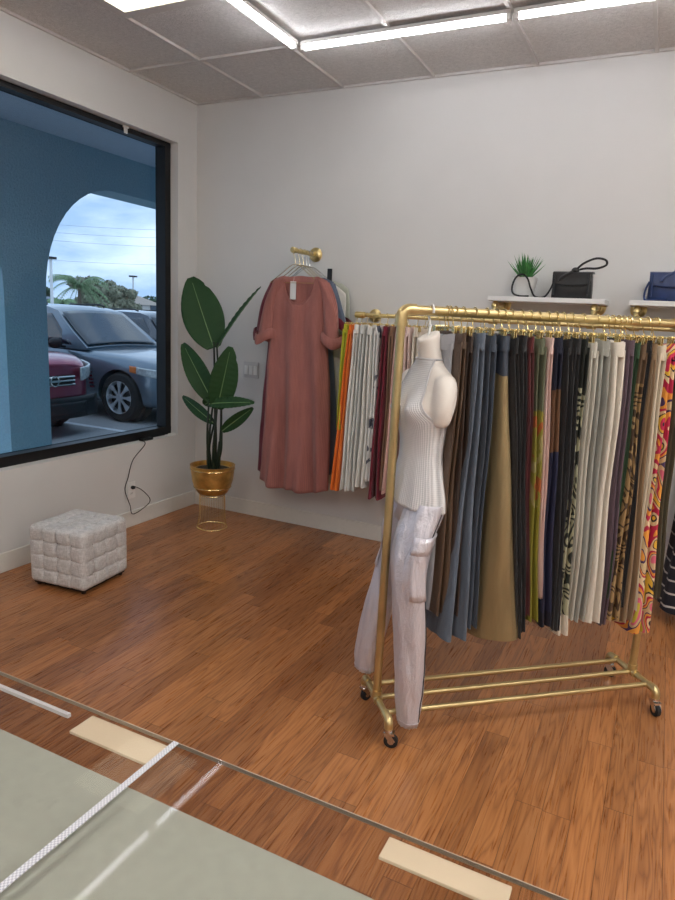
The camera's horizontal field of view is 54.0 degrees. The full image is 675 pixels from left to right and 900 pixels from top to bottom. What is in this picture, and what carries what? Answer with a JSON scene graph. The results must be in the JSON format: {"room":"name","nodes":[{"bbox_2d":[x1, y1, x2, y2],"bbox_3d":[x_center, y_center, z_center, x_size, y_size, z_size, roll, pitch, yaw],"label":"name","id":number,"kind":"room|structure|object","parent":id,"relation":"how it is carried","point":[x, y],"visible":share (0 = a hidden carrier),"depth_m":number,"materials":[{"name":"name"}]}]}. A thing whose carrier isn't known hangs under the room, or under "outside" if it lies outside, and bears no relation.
{"room":"clothing store","nodes":[
{"label":"clothing store","id":0,"kind":"room"},
{"bbox_2d":[0,91,154,166],"bbox_3d":[-1.320,-2.964,6.522,1.800,0.120,21.000,8,13,25],"label":"ceiling","id":1,"kind":"structure","parent":0,"point":[15,109],"depth_m":5.79,"materials":[{"name":"paint"}]},
{"bbox_2d":[0,118,155,453],"bbox_3d":[-2.346,-1.703,7.260,0.340,3.340,21.000,8,13,25],"label":"wall","id":2,"kind":"structure","parent":0,"point":[43,175],"depth_m":6.04,"materials":[{"name":"blue paint"}]},
{"bbox_2d":[0,11,196,553],"bbox_3d":[-2.631,-0.512,2.175,0.200,3.103,6.600,8,13,25],"label":"wall","id":3,"kind":"structure","parent":0,"point":[31,58],"depth_m":4.32,"materials":[{"name":"paint"}]},
{"bbox_2d":[0,79,170,467],"bbox_3d":[-2.192,-0.818,3.027,0.090,2.074,4.196,8,13,25],"label":"window","id":4,"kind":"structure","parent":3,"relation":"in","point":[162,148],"depth_m":4.69,"materials":[{"name":"black metal"}]},
{"bbox_2d":[0,490,194,572],"bbox_3d":[-2.607,0.888,2.402,0.014,0.115,6.586,8,13,25],"label":"baseboard","id":5,"kind":"structure","parent":3,"relation":"attached to","point":[9,560],"depth_m":4.75,"materials":[{"name":"paint"}]},
{"bbox_2d":[51,400,156,443],"bbox_3d":[-18.152,-7.298,40.841,57.250,0.100,110.000,8,13,25],"label":"parking lot","id":6,"kind":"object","parent":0,"point":[65,432],"depth_m":9.67,"materials":[{"name":"asphalt"}]},
{"bbox_2d":[48,351,97,426],"bbox_3d":[-5.759,-1.242,9.420,4.918,1.716,2.430,8,13,25],"label":"suv","id":7,"kind":"object","parent":6,"relation":"on","point":[69,398],"visible":0.51,"depth_m":8.74,"materials":[{"name":"red paint"}]},
{"bbox_2d":[49,374,74,386],"bbox_3d":[-3.626,-0.871,8.435,0.097,0.149,0.722,8,13,25],"label":"grille","id":8,"kind":"object","parent":7,"relation":"attached to","point":[56,380],"depth_m":8.55,"materials":[{"name":"silver metal"}]},
{"bbox_2d":[50,400,86,417],"bbox_3d":[-3.651,-0.503,8.512,0.068,0.170,1.121,8,13,25],"label":"bumper cover","id":9,"kind":"object","parent":7,"relation":"attached to","point":[63,408],"depth_m":8.69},
{"bbox_2d":[48,274,108,307],"bbox_3d":[-18.997,-10.927,48.806,4.190,3.788,4.191,8,13,25],"label":"palm tree","id":10,"kind":"object","parent":6,"relation":"on","point":[68,278],"visible":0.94,"depth_m":48.40,"materials":[{"name":"green plant"}]},
{"bbox_2d":[66,275,115,306],"bbox_3d":[-23.059,-14.208,62.410,3.185,4.510,4.506,8,13,25],"label":"tree","id":11,"kind":"object","parent":6,"relation":"on","point":[110,283],"visible":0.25,"depth_m":61.16,"materials":[{"name":"green plant"}]},
{"bbox_2d":[47,303,156,421],"bbox_3d":[-4.264,-1.599,11.357,5.068,1.796,2.490,8,13,25],"label":"car","id":12,"kind":"object","parent":6,"relation":"on","point":[121,356],"visible":0.47,"depth_m":10.26,"materials":[{"name":"grey paint"}]},
{"bbox_2d":[48,337,65,348],"bbox_3d":[-4.339,-1.656,10.242,0.120,0.170,0.315,8,13,25],"label":"mirror","id":13,"kind":"object","parent":12,"relation":"attached to","point":[54,342],"depth_m":10.20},
{"bbox_2d":[93,284,141,309],"bbox_3d":[-19.930,-13.241,60.522,3.534,3.675,4.403,8,13,25],"label":"tree","id":14,"kind":"object","parent":6,"relation":"on","point":[118,296],"visible":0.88,"depth_m":59.23,"materials":[{"name":"green plant"}]},
{"bbox_2d":[108,308,155,341],"bbox_3d":[-4.064,-2.237,14.734,4.918,1.736,2.486,8,13,25],"label":"parked car","id":15,"kind":"object","parent":6,"relation":"on","point":[145,319],"visible":0.02,"depth_m":13.84,"materials":[{"name":"grey paint"}]},
{"bbox_2d":[190,460,234,496],"bbox_3d":[-0.886,0.205,4.698,0.317,0.210,0.317,8,13,25],"label":"pot","id":16,"kind":"object","parent":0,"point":[210,478],"depth_m":4.59,"materials":[{"name":"gold metal"}]},
{"bbox_2d":[0,504,674,899],"bbox_3d":[0.160,1.384,1.107,6.600,0.080,6.600,8,13,25],"label":"floor","id":17,"kind":"structure","parent":0,"point":[235,644],"depth_m":2.58,"materials":[{"name":"laminate"}]},
{"bbox_2d":[30,509,126,593],"bbox_3d":[-1.448,0.560,3.724,0.377,0.347,0.375,7,12,19],"label":"tufted ottoman","id":18,"kind":"object","parent":17,"relation":"on","point":[79,550],"visible":1,"depth_m":3.58,"materials":[{"name":"grey fabric"}]},
{"bbox_2d":[197,494,226,531],"bbox_3d":[-0.898,0.432,4.744,0.218,0.248,0.218,8,13,25],"label":"wire plant stand","id":19,"kind":"object","parent":17,"relation":"on","point":[200,495],"visible":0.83,"depth_m":4.72,"materials":[{"name":"gold metal"}]},
{"bbox_2d":[181,276,260,496],"bbox_3d":[-0.810,-0.419,4.549,0.646,1.500,0.315,8,13,25],"label":"potted plant","id":20,"kind":"object","parent":19,"relation":"on","point":[202,313],"visible":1,"depth_m":4.53,"materials":[{"name":"plant"}]},
{"bbox_2d":[0,671,568,899],"bbox_3d":[-0.665,0.857,0.909,2.356,0.951,0.523,8,13,25],"label":"countertop","id":21,"kind":"structure","parent":17,"relation":"on","point":[69,830],"depth_m":0.74,"materials":[{"name":"glass"}]},
{"bbox_2d":[359,303,674,747],"bbox_3d":[0.742,0.275,2.546,1.200,1.582,0.358,0,12,-14],"label":"rack","id":22,"kind":"object","parent":17,"relation":"on","point":[369,688],"visible":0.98,"depth_m":2.48,"materials":[{"name":"gold metal"}]},
{"bbox_2d":[402,304,457,427],"bbox_3d":[0.297,-0.166,2.335,0.170,0.686,0.320,-3,13,-26],"label":"bust","id":23,"kind":"object","parent":22,"relation":"hanging from","point":[440,398],"visible":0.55,"depth_m":2.23,"materials":[{"name":"white plastic"}]},
{"bbox_2d":[354,500,443,729],"bbox_3d":[0.243,0.546,2.484,0.204,0.883,0.382,-3,13,-26],"label":"silver joggers","id":24,"kind":"object","parent":23,"relation":"attached to","point":[413,536],"visible":0.84,"depth_m":2.34,"materials":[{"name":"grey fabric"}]},
{"bbox_2d":[390,357,446,514],"bbox_3d":[0.301,-0.061,2.358,0.247,0.532,0.232,8,13,25],"label":"tank","id":25,"kind":"object","parent":23,"relation":"attached to","point":[419,480],"visible":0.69,"depth_m":2.29,"materials":[{"name":"fabric"}]},
{"bbox_2d":[433,305,457,333],"bbox_3d":[0.376,-0.450,2.308,0.012,0.106,0.200,0,12,-15],"label":"hanger","id":26,"kind":"object","parent":22,"relation":"hanging from","point":[435,327],"visible":0.82,"depth_m":2.29,"materials":[{"name":"gold metal"}]},
{"bbox_2d":[426,334,454,610],"bbox_3d":[0.348,0.083,2.417,0.062,1.006,0.207,0,12,-15],"label":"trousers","id":27,"kind":"object","parent":26,"relation":"hanging from","point":[446,340],"visible":0.12,"depth_m":2.27,"materials":[{"name":"fabric"}]},
{"bbox_2d":[438,306,466,333],"bbox_3d":[0.391,-0.447,2.297,0.012,0.106,0.260,0,12,-15],"label":"hanger","id":28,"kind":"object","parent":22,"relation":"hanging from","point":[462,329],"visible":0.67,"depth_m":2.20,"materials":[{"name":"gold metal"}]},
{"bbox_2d":[429,330,466,615],"bbox_3d":[0.365,0.081,2.404,0.067,1.014,0.269,0,12,-14],"label":"trousers","id":29,"kind":"object","parent":28,"relation":"hanging from","point":[441,572],"visible":0.4,"depth_m":2.30,"materials":[{"name":"fabric"}]},
{"bbox_2d":[440,306,473,336],"bbox_3d":[0.410,-0.447,2.302,0.012,0.106,0.290,0,12,-15],"label":"hanger","id":30,"kind":"object","parent":22,"relation":"hanging from","point":[469,332],"visible":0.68,"depth_m":2.20,"materials":[{"name":"gold metal"}]},
{"bbox_2d":[451,335,473,616],"bbox_3d":[0.398,0.087,2.414,0.073,1.008,0.296,-1,12,-17],"label":"trousers","id":31,"kind":"object","parent":30,"relation":"hanging from","point":[464,423],"visible":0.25,"depth_m":2.26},
{"bbox_2d":[466,308,508,335],"bbox_3d":[0.523,-0.449,2.337,0.012,0.106,0.330,0,12,-15],"label":"hanger","id":32,"kind":"object","parent":22,"relation":"hanging from","point":[503,332],"visible":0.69,"depth_m":2.22,"materials":[{"name":"gold metal"}]},
{"bbox_2d":[467,335,517,641],"bbox_3d":[0.580,0.130,2.476,0.248,1.107,0.354,-1,12,-18],"label":"pants","id":33,"kind":"object","parent":32,"relation":"hanging from","point":[496,617],"visible":0.39,"depth_m":2.35,"materials":[{"name":"fabric"}]},
{"bbox_2d":[494,333,526,632],"bbox_3d":[0.617,0.118,2.482,0.156,1.089,0.336,0,12,-14],"label":"trousers","id":34,"kind":"object","parent":33,"relation":"attached to","point":[522,345],"visible":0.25,"depth_m":2.32,"materials":[{"name":"fabric"}]},
{"bbox_2d":[525,336,546,622],"bbox_3d":[0.669,0.101,2.492,0.149,1.050,0.340,0,12,-14],"label":"trousers","id":35,"kind":"object","parent":34,"relation":"attached to","point":[540,351],"visible":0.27,"depth_m":2.33,"materials":[{"name":"fabric"}]},
{"bbox_2d":[508,338,521,638],"bbox_3d":[0.598,0.132,2.483,0.180,1.106,0.340,0,12,-15],"label":"trousers","id":36,"kind":"object","parent":33,"relation":"on","point":[513,355],"visible":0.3,"depth_m":2.30,"materials":[{"name":"fabric"}]},
{"bbox_2d":[490,309,534,336],"bbox_3d":[0.616,-0.449,2.361,0.012,0.106,0.330,0,12,-15],"label":"hanger","id":37,"kind":"object","parent":22,"relation":"hanging from","point":[529,333],"visible":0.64,"depth_m":2.24,"materials":[{"name":"gold metal"}]},
{"bbox_2d":[499,334,534,616],"bbox_3d":[0.636,0.086,2.483,0.133,1.027,0.340,0,12,-14],"label":"trousers","id":38,"kind":"object","parent":37,"relation":"hanging from","point":[530,340],"visible":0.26,"depth_m":2.30,"materials":[{"name":"fabric"}]},
{"bbox_2d":[517,310,562,337],"bbox_3d":[0.720,-0.449,2.388,0.012,0.106,0.330,0,12,-15],"label":"hanger","id":39,"kind":"object","parent":22,"relation":"hanging from","point":[557,334],"visible":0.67,"depth_m":2.27,"materials":[{"name":"gold metal"}]},
{"bbox_2d":[532,335,563,627],"bbox_3d":[0.731,0.111,2.509,0.142,1.070,0.339,0,12,-11],"label":"trousers","id":40,"kind":"object","parent":39,"relation":"hanging from","point":[545,604],"visible":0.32,"depth_m":2.36,"materials":[{"name":"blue fabric"}]},
{"bbox_2d":[538,337,553,598],"bbox_3d":[0.696,0.055,2.490,0.102,0.955,0.334,0,12,-14],"label":"trousers","id":41,"kind":"object","parent":40,"relation":"on","point":[549,342],"visible":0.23,"depth_m":2.33,"materials":[{"name":"fabric"}]},
{"bbox_2d":[543,336,572,629],"bbox_3d":[0.770,0.120,2.522,0.129,1.089,0.338,0,12,-15],"label":"trousers","id":42,"kind":"object","parent":40,"relation":"attached to","point":[567,365],"visible":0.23,"depth_m":2.36,"materials":[{"name":"fabric"}]},
{"bbox_2d":[532,311,581,338],"bbox_3d":[0.789,-0.450,2.406,0.012,0.106,0.330,0,12,-15],"label":"hanger","id":43,"kind":"object","parent":22,"relation":"hanging from","point":[575,334],"visible":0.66,"depth_m":2.29,"materials":[{"name":"gold metal"}]},
{"bbox_2d":[532,334,581,630],"bbox_3d":[0.792,0.119,2.529,0.106,1.093,0.335,0,12,-15],"label":"trousers","id":44,"kind":"object","parent":43,"relation":"hanging from","point":[576,344],"visible":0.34,"depth_m":2.35,"materials":[{"name":"fabric"}]},
{"bbox_2d":[543,312,588,338],"bbox_3d":[0.817,-0.450,2.413,0.012,0.106,0.330,0,12,-15],"label":"hanger","id":45,"kind":"object","parent":22,"relation":"hanging from","point":[584,334],"visible":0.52,"depth_m":2.29,"materials":[{"name":"gold metal"}]},
{"bbox_2d":[544,335,589,635],"bbox_3d":[0.822,0.129,2.537,0.108,1.117,0.339,0,12,-14],"label":"trousers","id":46,"kind":"object","parent":45,"relation":"hanging from","point":[585,350],"visible":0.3,"depth_m":2.40,"materials":[{"name":"multicoloured fabric"}]},
{"bbox_2d":[561,313,609,340],"bbox_3d":[0.897,-0.450,2.434,0.012,0.106,0.330,0,12,-15],"label":"hanger","id":47,"kind":"object","parent":22,"relation":"hanging from","point":[603,336],"visible":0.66,"depth_m":2.31,"materials":[{"name":"gold metal"}]},
{"bbox_2d":[573,339,610,622],"bbox_3d":[0.892,0.107,2.552,0.113,1.066,0.337,0,12,-16],"label":"trousers","id":48,"kind":"object","parent":47,"relation":"hanging from","point":[598,422],"visible":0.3,"depth_m":2.40,"materials":[{"name":"fabric"}]},
{"bbox_2d":[568,342,598,620],"bbox_3d":[0.845,0.105,2.540,0.098,1.048,0.339,-1,12,-16],"label":"trousers","id":49,"kind":"object","parent":48,"relation":"attached to","point":[588,410],"visible":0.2,"depth_m":2.38,"materials":[{"name":"fabric"}]},
{"bbox_2d":[571,314,623,341],"bbox_3d":[0.953,-0.450,2.449,0.012,0.106,0.330,0,12,-15],"label":"hanger","id":50,"kind":"object","parent":22,"relation":"hanging from","point":[617,337],"visible":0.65,"depth_m":2.33,"materials":[{"name":"gold metal"}]},
{"bbox_2d":[579,339,625,622],"bbox_3d":[0.946,0.114,2.569,0.122,1.078,0.341,0,12,-13],"label":"trousers","id":51,"kind":"object","parent":50,"relation":"hanging from","point":[617,360],"visible":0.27,"depth_m":2.42,"materials":[{"name":"fabric"}]},
{"bbox_2d":[586,337,634,625],"bbox_3d":[0.990,0.115,2.580,0.091,1.089,0.334,0,12,-16],"label":"trousers","id":52,"kind":"object","parent":51,"relation":"attached to","point":[613,508],"visible":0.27,"depth_m":2.43,"materials":[{"name":"fabric"}]},
{"bbox_2d":[586,315,641,342],"bbox_3d":[1.022,-0.450,2.467,0.012,0.106,0.330,0,12,-15],"label":"hanger","id":53,"kind":"object","parent":22,"relation":"hanging from","point":[637,337],"visible":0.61,"depth_m":2.34,"materials":[{"name":"gold metal"}]},
{"bbox_2d":[606,343,640,598],"bbox_3d":[1.003,0.064,2.573,0.048,0.972,0.336,-1,12,-16],"label":"trousers","id":54,"kind":"object","parent":53,"relation":"hanging from","point":[637,345],"visible":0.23,"depth_m":2.39,"materials":[{"name":"fabric"}]},
{"bbox_2d":[597,315,652,343],"bbox_3d":[1.067,-0.451,2.479,0.012,0.106,0.330,0,12,-15],"label":"hanger","id":55,"kind":"object","parent":22,"relation":"hanging from","point":[648,336],"visible":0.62,"depth_m":2.36,"materials":[{"name":"gold metal"}]},
{"bbox_2d":[599,338,652,607],"bbox_3d":[1.060,0.083,2.590,0.070,1.024,0.338,-1,12,-17],"label":"trousers","id":56,"kind":"object","parent":55,"relation":"hanging from","point":[649,343],"visible":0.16,"depth_m":2.45,"materials":[{"name":"fabric"}]},
{"bbox_2d":[609,316,666,345],"bbox_3d":[1.123,-0.451,2.494,0.012,0.106,0.330,0,12,-15],"label":"hanger","id":57,"kind":"object","parent":22,"relation":"hanging from","point":[660,340],"visible":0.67,"depth_m":2.37,"materials":[{"name":"gold metal"}]},
{"bbox_2d":[633,345,666,610],"bbox_3d":[1.113,0.093,2.607,0.086,1.027,0.340,0,12,-13],"label":"trousers","id":58,"kind":"object","parent":57,"relation":"hanging from","point":[661,350],"visible":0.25,"depth_m":2.42,"materials":[{"name":"fabric"}]},
{"bbox_2d":[611,343,674,633],"bbox_3d":[1.172,0.141,2.632,0.134,1.130,0.334,0,12,-12],"label":"trousers","id":59,"kind":"object","parent":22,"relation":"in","point":[641,619],"visible":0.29,"depth_m":2.51,"materials":[{"name":"fabric"}]},
{"bbox_2d":[612,343,657,622],"bbox_3d":[1.091,0.119,2.610,0.112,1.079,0.338,-1,12,-17],"label":"trousers","id":60,"kind":"object","parent":59,"relation":"attached to","point":[626,612],"visible":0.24,"depth_m":2.48,"materials":[{"name":"fabric"}]},
{"bbox_2d":[606,344,647,620],"bbox_3d":[1.051,0.111,2.593,0.105,1.063,0.340,0,12,-14],"label":"trousers","id":61,"kind":"object","parent":60,"relation":"attached to","point":[614,604],"visible":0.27,"depth_m":2.45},
{"bbox_2d":[0,0,674,104],"bbox_3d":[0.339,-1.596,0.576,6.600,0.062,6.750,8,13,25],"label":"ceiling","id":62,"kind":"structure","parent":0,"point":[215,28],"depth_m":3.53,"materials":[{"name":"tile"}]},
{"bbox_2d":[95,0,211,17],"bbox_3d":[-0.945,-2.112,2.968,0.580,0.018,0.580,8,13,25],"label":"recessed light","id":63,"kind":"object","parent":62,"relation":"in","point":[125,8],"visible":1,"depth_m":3.21,"materials":[{"name":"plastic"}]},
{"bbox_2d":[106,0,178,10],"bbox_3d":[-0.945,-2.114,2.967,0.490,0.011,0.490,8,13,25],"label":"diffuser","id":64,"kind":"object","parent":63,"relation":"attached to","point":[119,5],"depth_m":3.20,"materials":[{"name":"white"}]},
{"bbox_2d":[228,0,297,49],"bbox_3d":[-0.483,-2.081,3.051,0.042,0.042,1.140,8,13,25],"label":"tube light","id":65,"kind":"object","parent":62,"relation":"attached to","point":[245,6],"visible":1,"depth_m":3.28,"materials":[{"name":"white"}]},
{"bbox_2d":[300,9,512,51],"bbox_3d":[0.309,-2.097,3.324,1.120,0.042,0.042,8,13,25],"label":"tube light","id":66,"kind":"object","parent":62,"relation":"attached to","point":[506,14],"visible":1,"depth_m":3.29,"materials":[{"name":"white"}]},
{"bbox_2d":[514,0,647,20],"bbox_3d":[1.334,-1.948,2.835,1.140,0.042,0.042,8,13,25],"label":"tube light","id":67,"kind":"object","parent":62,"relation":"attached to","point":[564,6],"visible":1,"depth_m":2.98,"materials":[{"name":"white"}]},
{"bbox_2d":[195,51,674,561],"bbox_3d":[1.796,-0.612,3.756,6.750,3.103,0.150,8,13,25],"label":"wall","id":68,"kind":"structure","parent":0,"point":[425,192],"depth_m":4.11,"materials":[{"name":"paint"}]},
{"bbox_2d":[243,362,258,378],"bbox_3d":[-0.639,-0.591,4.891,0.132,0.116,0.013,8,13,25],"label":"switch plate","id":69,"kind":"object","parent":68,"relation":"attached to","point":[251,369],"visible":1,"depth_m":4.88,"materials":[{"name":"beige plastic"}]},
{"bbox_2d":[195,490,381,541],"bbox_3d":[1.714,0.789,3.952,6.400,0.115,0.014,8,13,25],"label":"baseboard","id":70,"kind":"structure","parent":68,"relation":"attached to","point":[269,511],"depth_m":4.90,"materials":[{"name":"paint"}]},
{"bbox_2d":[290,247,321,261],"bbox_3d":[-0.218,-1.306,4.379,0.096,0.096,0.320,8,13,25],"label":"hook rail","id":71,"kind":"object","parent":68,"relation":"attached to","point":[317,253],"visible":0.99,"depth_m":4.48,"materials":[{"name":"gold metal"}]},
{"bbox_2d":[271,248,314,283],"bbox_3d":[-0.273,-1.198,4.296,0.373,0.224,0.005,8,13,25],"label":"wire hanger","id":72,"kind":"object","parent":71,"relation":"hanging from","point":[297,248],"visible":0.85,"depth_m":4.30,"materials":[{"name":"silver metal"}]},
{"bbox_2d":[253,276,339,470],"bbox_3d":[-0.297,-0.454,4.496,0.668,1.407,0.097,8,13,25],"label":"dress","id":73,"kind":"object","parent":72,"relation":"hanging from","point":[256,329],"visible":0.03,"depth_m":4.61,"materials":[{"name":"fabric"}]},
{"bbox_2d":[254,276,341,493],"bbox_3d":[-0.265,-0.429,4.432,0.675,1.447,0.161,8,12,24],"label":"dress","id":74,"kind":"object","parent":72,"relation":"hanging from","point":[299,322],"visible":0.98,"depth_m":4.39,"materials":[{"name":"fabric"}]},
{"bbox_2d":[289,249,318,276],"bbox_3d":[-0.224,-1.215,4.393,0.373,0.224,0.005,8,13,25],"label":"wire hanger","id":75,"kind":"object","parent":71,"relation":"hanging from","point":[304,249],"visible":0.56,"depth_m":4.39,"materials":[{"name":"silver metal"}]},
{"bbox_2d":[323,278,351,474],"bbox_3d":[-0.238,-0.485,4.518,0.684,1.350,0.097,8,13,25],"label":"dress","id":76,"kind":"object","parent":75,"relation":"hanging from","point":[342,319],"visible":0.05,"depth_m":4.43,"materials":[{"name":"fabric"}]},
{"bbox_2d":[291,250,322,277],"bbox_3d":[-0.204,-1.222,4.433,0.373,0.224,0.005,8,13,25],"label":"wire hanger","id":77,"kind":"object","parent":71,"relation":"hanging from","point":[306,250],"visible":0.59,"depth_m":4.42,"materials":[{"name":"silver metal"}]},
{"bbox_2d":[333,286,345,413],"bbox_3d":[-0.177,-0.570,4.533,0.466,1.180,0.056,8,13,25],"label":"dress","id":78,"kind":"object","parent":77,"relation":"hanging from","point":[342,295],"visible":0.02,"depth_m":4.43,"materials":[{"name":"fabric"}]},
{"bbox_2d":[355,301,674,331],"bbox_3d":[1.573,-0.721,3.617,3.161,0.185,0.259,8,13,25],"label":"rail","id":79,"kind":"object","parent":68,"relation":"attached to","point":[639,311],"visible":0.78,"depth_m":3.77,"materials":[{"name":"gold metal"}]},
{"bbox_3d":[0.391,-0.786,4.075,0.012,0.102,0.330,8,13,25],"label":"hanger","id":80,"kind":"object","parent":79,"relation":"hanging from","visible":0},
{"bbox_2d":[379,326,395,490],"bbox_3d":[0.369,-0.260,4.178,0.050,1.023,0.334,8,13,25],"label":"trousers","id":81,"kind":"object","parent":80,"relation":"hanging from","point":[392,328],"visible":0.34,"depth_m":4.03,"materials":[{"name":"fabric"}]},
{"bbox_3d":[0.428,-0.781,4.057,0.012,0.102,0.330,8,13,25],"label":"hanger","id":82,"kind":"object","parent":79,"relation":"hanging from","visible":0},
{"bbox_2d":[381,327,411,493],"bbox_3d":[0.391,-0.250,4.171,0.089,1.039,0.338,8,13,25],"label":"trousers","id":83,"kind":"object","parent":82,"relation":"hanging from","point":[383,491],"visible":0.15,"depth_m":4.08,"materials":[{"name":"fabric"}]},
{"bbox_3d":[0.485,-0.773,4.030,0.012,0.102,0.330,8,13,25],"label":"hanger","id":84,"kind":"object","parent":79,"relation":"hanging from","visible":0},
{"bbox_2d":[399,327,421,449],"bbox_3d":[0.471,-0.267,4.124,0.086,0.978,0.339,8,13,25],"label":"trousers","id":85,"kind":"object","parent":84,"relation":"hanging from","point":[409,331],"visible":0.1,"depth_m":3.93,"materials":[{"name":"fabric"}]},
{"bbox_3d":[0.308,-0.798,4.114,0.012,0.102,0.330,8,13,25],"label":"hanger","id":86,"kind":"object","parent":79,"relation":"hanging from","visible":0},
{"bbox_2d":[365,325,395,480],"bbox_3d":[0.278,-0.297,4.218,0.060,0.975,0.334,8,13,25],"label":"trousers","id":87,"kind":"object","parent":86,"relation":"hanging from","point":[378,331],"visible":0.29,"depth_m":4.07,"materials":[{"name":"white fabric"}]},
{"bbox_3d":[0.357,-0.791,4.091,0.012,0.102,0.330,8,13,25],"label":"hanger","id":88,"kind":"object","parent":79,"relation":"hanging from","visible":0},
{"bbox_2d":[368,326,389,500],"bbox_3d":[0.306,-0.239,4.215,0.124,1.085,0.338,8,13,25],"label":"trousers","id":89,"kind":"object","parent":88,"relation":"hanging from","point":[378,431],"visible":0.3,"depth_m":4.09,"materials":[{"name":"fabric"}]},
{"bbox_3d":[1.914,-0.565,3.349,0.012,0.102,0.330,8,13,25],"label":"hanger","id":90,"kind":"object","parent":79,"relation":"hanging from","visible":0},
{"bbox_2d":[657,514,674,614],"bbox_3d":[1.883,0.151,3.491,0.183,1.411,0.351,8,13,25],"label":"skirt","id":91,"kind":"object","parent":90,"relation":"hanging from","point":[667,595],"visible":0.89,"depth_m":3.50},
{"bbox_3d":[0.186,-0.816,4.172,0.012,0.102,0.330,8,13,25],"label":"hanger","id":92,"kind":"object","parent":79,"relation":"hanging from","visible":0},
{"bbox_2d":[339,324,365,490],"bbox_3d":[0.133,-0.279,4.294,0.114,1.054,0.337,8,13,25],"label":"trousers","id":93,"kind":"object","parent":92,"relation":"hanging from","point":[356,332],"visible":0.4,"depth_m":4.16,"materials":[{"name":"fabric"}]},
{"bbox_3d":[0.222,-0.811,4.155,0.012,0.102,0.330,8,13,25],"label":"hanger","id":94,"kind":"object","parent":79,"relation":"hanging from","visible":0},
{"bbox_2d":[347,324,367,491],"bbox_3d":[0.183,-0.270,4.272,0.086,1.058,0.335,9,13,29],"label":"trousers","id":95,"kind":"object","parent":94,"relation":"hanging from","point":[355,436],"visible":0.35,"depth_m":4.15,"materials":[{"name":"fabric"}]},
{"bbox_3d":[0.264,-0.805,4.135,0.012,0.102,0.330,8,13,25],"label":"hanger","id":96,"kind":"object","parent":79,"relation":"hanging from","visible":0},
{"bbox_2d":[355,325,381,487],"bbox_3d":[0.233,-0.281,4.246,0.093,1.022,0.341,8,13,25],"label":"trousers","id":97,"kind":"object","parent":96,"relation":"hanging from","point":[360,481],"visible":0.4,"depth_m":4.12,"materials":[{"name":"fabric"}]},
{"bbox_2d":[487,296,608,305],"bbox_3d":[1.200,-0.851,3.779,0.630,0.026,0.260,8,13,25],"label":"wall shelf","id":98,"kind":"object","parent":68,"relation":"attached to","point":[511,299],"visible":0.92,"depth_m":3.68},
{"bbox_2d":[513,277,537,296],"bbox_3d":[1.080,-0.937,3.826,0.136,0.112,0.136,8,13,25],"label":"pot","id":99,"kind":"object","parent":98,"relation":"on","point":[521,286],"depth_m":3.77,"materials":[{"name":"ceramic"}]},
{"bbox_2d":[509,254,544,296],"bbox_3d":[1.082,-1.004,3.810,0.214,0.250,0.205,8,13,25],"label":"aloe","id":100,"kind":"object","parent":98,"relation":"on","point":[521,286],"visible":0.86,"depth_m":3.77,"materials":[{"name":"green plant"}]},
{"bbox_2d":[511,257,607,298],"bbox_3d":[1.242,-0.961,3.713,0.499,0.226,0.140,8,13,25],"label":"handbag","id":101,"kind":"object","parent":98,"relation":"on","point":[573,283],"visible":0.96,"depth_m":3.65,"materials":[{"name":"black leather"}]},
{"bbox_2d":[629,300,674,307],"bbox_3d":[1.878,-0.753,3.456,0.645,0.026,0.260,8,13,25],"label":"wall shelf","id":102,"kind":"object","parent":68,"relation":"attached to","point":[642,303],"visible":1,"depth_m":3.44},
{"bbox_2d":[643,270,674,300],"bbox_3d":[1.768,-0.882,3.465,0.287,0.217,0.146,8,13,25],"label":"handbag","id":103,"kind":"object","parent":102,"relation":"on","point":[661,285],"visible":0.95,"depth_m":3.46,"materials":[{"name":"blue leather"}]},
{"bbox_2d":[426,331,485,642],"bbox_3d":[0.421,0.125,2.435,0.131,1.104,0.339,0,12,-15],"label":"jeans","id":104,"kind":"object","parent":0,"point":[447,624],"visible":0.47,"depth_m":2.32,"materials":[{"name":"fabric"}]},
{"bbox_2d":[467,332,496,628],"bbox_3d":[0.467,0.102,2.442,0.076,1.058,0.339,0,12,-12],"label":"jeans","id":105,"kind":"object","parent":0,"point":[490,341],"visible":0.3,"depth_m":2.28,"materials":[{"name":"fabric"}]},
{"bbox_3d":[0.120,-0.826,4.204,0.012,0.102,0.330,8,13,25],"label":"hanger","id":106,"kind":"object","parent":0,"visible":0},
{"bbox_2d":[336,324,348,429],"bbox_3d":[0.096,-0.475,4.280,0.078,0.669,0.340,8,13,25],"label":"trousers","id":107,"kind":"object","parent":106,"relation":"hanging from","point":[346,326],"visible":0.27,"depth_m":4.13,"materials":[{"name":"fabric"}]},
{"bbox_3d":[1.207,-0.451,2.515,0.220,0.106,0.254,8,13,25],"label":"hanger","id":108,"kind":"object","parent":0,"visible":0},
{"bbox_2d":[653,342,674,599],"bbox_3d":[1.204,0.068,2.627,0.096,0.990,0.336,0,12,-13],"label":"trousers","id":109,"kind":"object","parent":108,"relation":"hanging from","point":[670,456],"visible":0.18,"depth_m":2.51,"materials":[{"name":"fabric"}]},
{"bbox_3d":[0.150,-0.821,4.190,0.012,0.102,0.330,8,13,25],"label":"hanger","id":110,"kind":"object","parent":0,"visible":0},
{"bbox_2d":[330,324,360,490],"bbox_3d":[0.085,-0.277,4.317,0.143,1.072,0.342,8,13,25],"label":"trousers","id":111,"kind":"object","parent":110,"relation":"hanging from","point":[338,452],"visible":0.27,"depth_m":4.20,"materials":[{"name":"fabric"}]},
{"bbox_3d":[0.529,-0.766,4.009,0.012,0.102,0.330,8,13,25],"label":"hanger","id":112,"kind":"object","parent":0,"visible":0},
{"bbox_2d":[411,327,428,364],"bbox_3d":[0.513,-0.291,4.103,0.082,0.919,0.338,8,13,25],"label":"trousers","id":113,"kind":"object","parent":112,"relation":"hanging from","point":[416,334],"visible":0.09,"depth_m":3.90,"materials":[{"name":"fabric"}]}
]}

